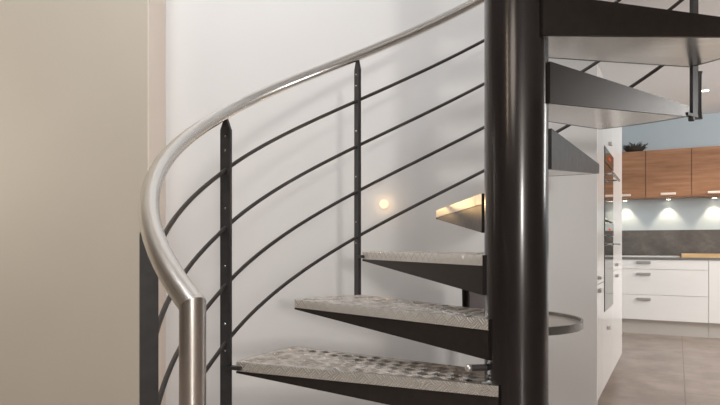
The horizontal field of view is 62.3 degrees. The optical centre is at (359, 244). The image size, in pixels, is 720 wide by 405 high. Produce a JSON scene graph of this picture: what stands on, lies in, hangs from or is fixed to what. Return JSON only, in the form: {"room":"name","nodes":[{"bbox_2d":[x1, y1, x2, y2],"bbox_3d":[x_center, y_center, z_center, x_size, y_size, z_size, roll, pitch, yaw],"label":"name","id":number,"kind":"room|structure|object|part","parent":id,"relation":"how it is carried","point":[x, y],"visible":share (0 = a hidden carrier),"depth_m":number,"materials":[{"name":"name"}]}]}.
{"room":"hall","nodes":[
{"label":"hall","id":0,"kind":"room"},
{"bbox_2d":[0,0,147,404],"bbox_3d":[-3.925,-1.265,3.955,5.412,4.600,0.341,0,0,6],"label":"wall","id":1,"kind":"structure","parent":0,"point":[74,73],"depth_m":3.56,"materials":[{"name":"beige paint"}]},
{"bbox_2d":[148,0,164,404],"bbox_3d":[-1.237,-1.265,3.630,0.003,4.600,0.239,0,0,6],"label":"trim","id":2,"kind":"structure","parent":1,"relation":"attached to","point":[156,8],"depth_m":3.65,"materials":[{"name":"beige paint"}]},
{"bbox_2d":[165,0,596,404],"bbox_3d":[0.088,-1.265,3.667,2.634,4.600,0.100,0,0,6],"label":"wall","id":3,"kind":"structure","parent":0,"point":[218,53],"depth_m":3.65,"materials":[{"name":"white paint"}]},
{"bbox_2d":[379,199,388,208],"bbox_3d":[0.144,-0.248,3.602,0.060,0.060,0.017,0,0,6],"label":"wall light","id":4,"kind":"object","parent":3,"relation":"attached to","point":[383,203],"visible":1,"depth_m":3.60,"materials":[{"name":"white glass"}]},
{"bbox_2d":[597,332,719,404],"bbox_3d":[-0.403,1.085,2.650,12.200,0.100,12.300,0,0,28],"label":"floor","id":5,"kind":"structure","parent":0,"point":[651,369],"depth_m":4.84,"materials":[{"name":"beige tile"}]},
{"bbox_2d":[138,0,719,404],"bbox_3d":[0.526,-1.065,2.049,2.269,4.200,2.188,0,0,7],"label":"spiral staircase","id":6,"kind":"structure","parent":5,"relation":"on","point":[525,91],"depth_m":2.02,"materials":[{"name":"black metal"}]},
{"bbox_3d":[-0.309,0.562,1.101,0.049,0.934,0.049,0,0,28],"label":"newel post","id":7,"kind":"part","parent":6,"relation":"part of","materials":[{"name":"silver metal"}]},
{"bbox_3d":[0.519,-1.295,2.098,2.277,2.844,2.090,0,0,2],"label":"handrail","id":8,"kind":"part","parent":6,"relation":"part of","materials":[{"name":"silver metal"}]},
{"bbox_3d":[0.486,-0.971,2.348,2.256,2.210,1.552,0,0,-4],"label":"railing rod","id":9,"kind":"part","parent":6,"relation":"part of","materials":[{"name":"black metal"}]},
{"bbox_3d":[0.557,-0.744,2.084,2.210,2.210,2.072,0,0,28],"label":"railing rod","id":10,"kind":"part","parent":6,"relation":"part of","materials":[{"name":"black metal"}]},
{"bbox_3d":[0.486,-0.291,2.348,2.256,2.210,1.552,0,0,-4],"label":"railing rod","id":11,"kind":"part","parent":6,"relation":"part of","materials":[{"name":"black metal"}]},
{"bbox_3d":[0.748,-0.301,2.511,0.378,0.094,1.013,0,0,27],"label":"underside panel","id":12,"kind":"part","parent":6,"relation":"part of","materials":[{"name":"silver metal"}]},
{"bbox_3d":[0.917,-0.512,2.394,1.013,0.094,0.378,0,0,-41],"label":"underside panel","id":13,"kind":"part","parent":6,"relation":"part of","materials":[{"name":"silver metal"}]},
{"bbox_3d":[1.030,-0.724,2.223,1.013,0.094,0.378,0,0,-20],"label":"underside panel","id":14,"kind":"part","parent":6,"relation":"part of","materials":[{"name":"silver metal"}]},
{"bbox_2d":[549,311,582,404],"bbox_3d":[0.623,0.682,2.750,0.764,0.705,0.764,0,0,28],"label":"side table","id":15,"kind":"object","parent":5,"relation":"on","point":[559,323],"visible":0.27,"depth_m":2.58,"materials":[{"name":"silver metal"}]},
{"bbox_2d":[462,289,468,306],"bbox_3d":[0.464,0.243,2.620,0.070,0.200,0.070,0,0,28],"label":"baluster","id":16,"kind":"object","parent":15,"relation":"on","point":[465,294],"visible":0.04,"depth_m":2.61,"materials":[{"name":"black paint"}]},
{"bbox_2d":[469,291,483,308],"bbox_3d":[0.540,0.266,2.663,0.112,0.156,0.014,0,0,8],"label":"picture frame","id":17,"kind":"object","parent":15,"relation":"on","point":[476,300],"visible":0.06,"depth_m":2.66,"materials":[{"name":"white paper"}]},
{"bbox_2d":[597,64,603,400],"bbox_3d":[1.224,-0.020,3.805,0.628,2.110,0.365,0,0,28],"label":"tall cabinet","id":18,"kind":"object","parent":5,"relation":"on","point":[600,133],"visible":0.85,"depth_m":3.66,"materials":[{"name":"white wood"}]},
{"bbox_3d":[1.473,-0.420,3.673,0.020,1.306,0.363,0,0,28],"label":"door","id":19,"kind":"part","parent":18,"relation":"part of","materials":[{"name":"white paint"}]},
{"bbox_3d":[1.473,0.580,3.673,0.020,0.686,0.363,0,0,28],"label":"door","id":20,"kind":"part","parent":18,"relation":"part of","materials":[{"name":"white paint"}]},
{"bbox_2d":[603,128,612,386],"bbox_3d":[1.454,-0.020,4.238,0.628,2.110,0.610,0,0,28],"label":"tall cabinet","id":21,"kind":"object","parent":5,"relation":"on","point":[608,133],"visible":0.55,"depth_m":4.08,"materials":[{"name":"white wood"}]},
{"bbox_3d":[1.703,0.680,4.105,0.020,0.486,0.608,0,0,28],"label":"drawer","id":22,"kind":"part","parent":21,"relation":"part of","materials":[{"name":"white paint"}]},
{"bbox_3d":[1.703,-0.860,4.105,0.020,0.426,0.608,0,0,28],"label":"door","id":23,"kind":"part","parent":21,"relation":"part of","materials":[{"name":"white paint"}]},
{"bbox_2d":[604,221,619,311],"bbox_3d":[1.490,0.140,4.218,0.611,0.589,0.578,0,0,28],"label":"oven","id":24,"kind":"object","parent":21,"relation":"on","point":[608,227],"visible":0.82,"depth_m":4.05,"materials":[{"name":"grey metal"}]},
{"bbox_3d":[1.700,0.185,4.106,0.033,0.493,0.578,0,0,28],"label":"door","id":25,"kind":"part","parent":24,"relation":"part of","materials":[{"name":"black glass"}]},
{"bbox_3d":[1.701,-0.109,4.106,0.035,0.088,0.578,0,0,28],"label":"control panel","id":26,"kind":"part","parent":24,"relation":"part of","materials":[{"name":"black glass"}]},
{"bbox_3d":[1.738,-0.005,4.087,0.051,0.020,0.498,0,0,28],"label":"handle","id":27,"kind":"part","parent":24,"relation":"part of","materials":[{"name":"silver metal"}]},
{"bbox_2d":[604,146,619,222],"bbox_3d":[1.490,-0.401,4.218,0.611,0.479,0.578,0,0,28],"label":"oven","id":28,"kind":"object","parent":21,"relation":"in","point":[609,174],"visible":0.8,"depth_m":4.05,"materials":[{"name":"grey"}]},
{"bbox_3d":[1.700,-0.349,4.106,0.033,0.373,0.578,0,0,28],"label":"door","id":29,"kind":"part","parent":28,"relation":"part of","materials":[{"name":"black glass"}]},
{"bbox_3d":[1.701,-0.589,4.106,0.035,0.098,0.578,0,0,28],"label":"control panel","id":30,"kind":"part","parent":28,"relation":"part of","materials":[{"name":"black glass"}]},
{"bbox_3d":[1.738,-0.465,4.087,0.051,0.020,0.498,0,0,28],"label":"handle","id":31,"kind":"part","parent":28,"relation":"part of","materials":[{"name":"silver metal"}]},
{"bbox_2d":[613,127,621,369],"bbox_3d":[1.787,-0.020,4.865,0.628,2.110,0.808,0,0,28],"label":"tall cabinet","id":32,"kind":"object","parent":5,"relation":"on","point":[617,132],"visible":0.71,"depth_m":4.71,"materials":[{"name":"white wood"}]},
{"bbox_3d":[2.036,-0.440,4.733,0.020,1.266,0.806,0,0,28],"label":"door","id":33,"kind":"part","parent":32,"relation":"part of","materials":[{"name":"white paint"}]},
{"bbox_3d":[2.036,0.560,4.733,0.020,0.726,0.806,0,0,28],"label":"door","id":34,"kind":"part","parent":32,"relation":"part of","materials":[{"name":"white paint"}]},
{"bbox_2d":[622,259,707,337],"bbox_3d":[3.416,0.601,7.149,1.298,0.868,0.623,0,0,28],"label":"base cabinet","id":35,"kind":"object","parent":5,"relation":"on","point":[660,296],"visible":0.82,"depth_m":6.80,"materials":[{"name":"white"}]},
{"bbox_3d":[3.276,0.625,6.886,0.150,0.030,0.025,0,0,28],"label":"handle","id":36,"kind":"part","parent":35,"relation":"part of","materials":[{"name":"grey metal"}]},
{"bbox_3d":[3.276,0.335,6.886,0.150,0.030,0.025,0,0,28],"label":"handle","id":37,"kind":"part","parent":35,"relation":"part of","materials":[{"name":"grey metal"}]},
{"bbox_3d":[3.276,0.200,6.886,0.150,0.030,0.025,0,0,28],"label":"handle","id":38,"kind":"part","parent":35,"relation":"part of","materials":[{"name":"grey metal"}]},
{"bbox_3d":[3.287,0.720,6.905,1.296,0.286,0.020,0,0,28],"label":"drawer","id":39,"kind":"part","parent":35,"relation":"part of","materials":[{"name":"white paint"}]},
{"bbox_3d":[3.287,0.427,6.905,1.296,0.291,0.020,0,0,28],"label":"drawer","id":40,"kind":"part","parent":35,"relation":"part of","materials":[{"name":"white paint"}]},
{"bbox_3d":[3.287,0.225,6.905,1.296,0.107,0.020,0,0,28],"label":"drawer","id":41,"kind":"part","parent":35,"relation":"part of","materials":[{"name":"white paint"}]},
{"bbox_2d":[622,257,719,259],"bbox_3d":[4.026,0.154,6.827,2.740,0.022,0.600,0,0,28],"label":"countertop","id":42,"kind":"structure","parent":35,"relation":"on","point":[665,258],"depth_m":6.77,"materials":[{"name":"grey stone"}]},
{"bbox_2d":[622,255,679,257],"bbox_3d":[3.373,0.136,7.143,0.810,0.013,0.480,0,0,28],"label":"cooktop","id":43,"kind":"object","parent":42,"relation":"in","point":[622,255],"visible":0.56,"depth_m":6.93,"materials":[{"name":"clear glass"}]},
{"bbox_2d":[681,253,719,257],"bbox_3d":[4.146,0.121,6.684,0.955,0.042,0.465,0,0,28],"label":"chopping board","id":44,"kind":"object","parent":42,"relation":"on","point":[683,255],"visible":0.96,"depth_m":6.62,"materials":[{"name":"brown wood"}]},
{"bbox_2d":[708,260,719,338],"bbox_3d":[4.261,0.601,6.715,0.598,0.868,0.598,0,0,28],"label":"base cabinet","id":45,"kind":"object","parent":5,"relation":"on","point":[713,265],"visible":0.9,"depth_m":6.58,"materials":[{"name":"white"}]},
{"bbox_2d":[598,0,719,113],"bbox_3d":[2.510,-1.615,1.100,5.600,0.100,12.300,0,0,28],"label":"ceiling","id":46,"kind":"structure","parent":0,"point":[672,83],"depth_m":5.47,"materials":[{"name":"paint"}]},
{"bbox_2d":[622,113,719,230],"bbox_3d":[5.381,-0.265,6.500,5.600,2.600,0.070,0,0,28],"label":"wall","id":47,"kind":"structure","parent":0,"point":[684,213],"depth_m":7.28,"materials":[{"name":"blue paint"}]},
{"bbox_2d":[622,151,646,200],"bbox_3d":[3.272,-0.838,7.368,0.478,0.574,0.373,0,0,28],"label":"upper cabinet","id":48,"kind":"object","parent":47,"relation":"attached to","point":[633,163],"visible":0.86,"depth_m":7.17,"materials":[{"name":"brown wood"}]},
{"bbox_2d":[623,142,647,151],"bbox_3d":[3.321,-1.196,7.262,0.358,0.143,0.292,0,0,-24],"label":"bowl","id":49,"kind":"object","parent":48,"relation":"on","point":[632,148],"visible":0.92,"depth_m":7.20,"materials":[{"name":"grey"}]},
{"bbox_2d":[646,148,690,199],"bbox_3d":[3.696,-0.838,7.143,0.478,0.574,0.373,0,0,28],"label":"upper cabinet","id":50,"kind":"object","parent":47,"relation":"attached to","point":[668,171],"visible":1,"depth_m":7.00,"materials":[{"name":"brown wood"}]},
{"bbox_3d":[3.614,-0.600,6.989,0.160,0.028,0.025,0,0,28],"label":"handle","id":51,"kind":"part","parent":50,"relation":"part of","materials":[{"name":"beige"}]},
{"bbox_2d":[622,230,719,256],"bbox_3d":[4.170,-0.021,7.097,2.740,0.325,0.010,0,0,28],"label":"backsplash","id":52,"kind":"structure","parent":47,"relation":"attached to","point":[634,242],"depth_m":7.29,"materials":[{"name":"stone"}]},
{"bbox_2d":[691,146,719,197],"bbox_3d":[4.120,-0.838,6.917,0.478,0.574,0.373,0,0,28],"label":"upper cabinet","id":53,"kind":"object","parent":47,"relation":"attached to","point":[705,161],"visible":1,"depth_m":6.82,"materials":[{"name":"brown wood"}]}
]}

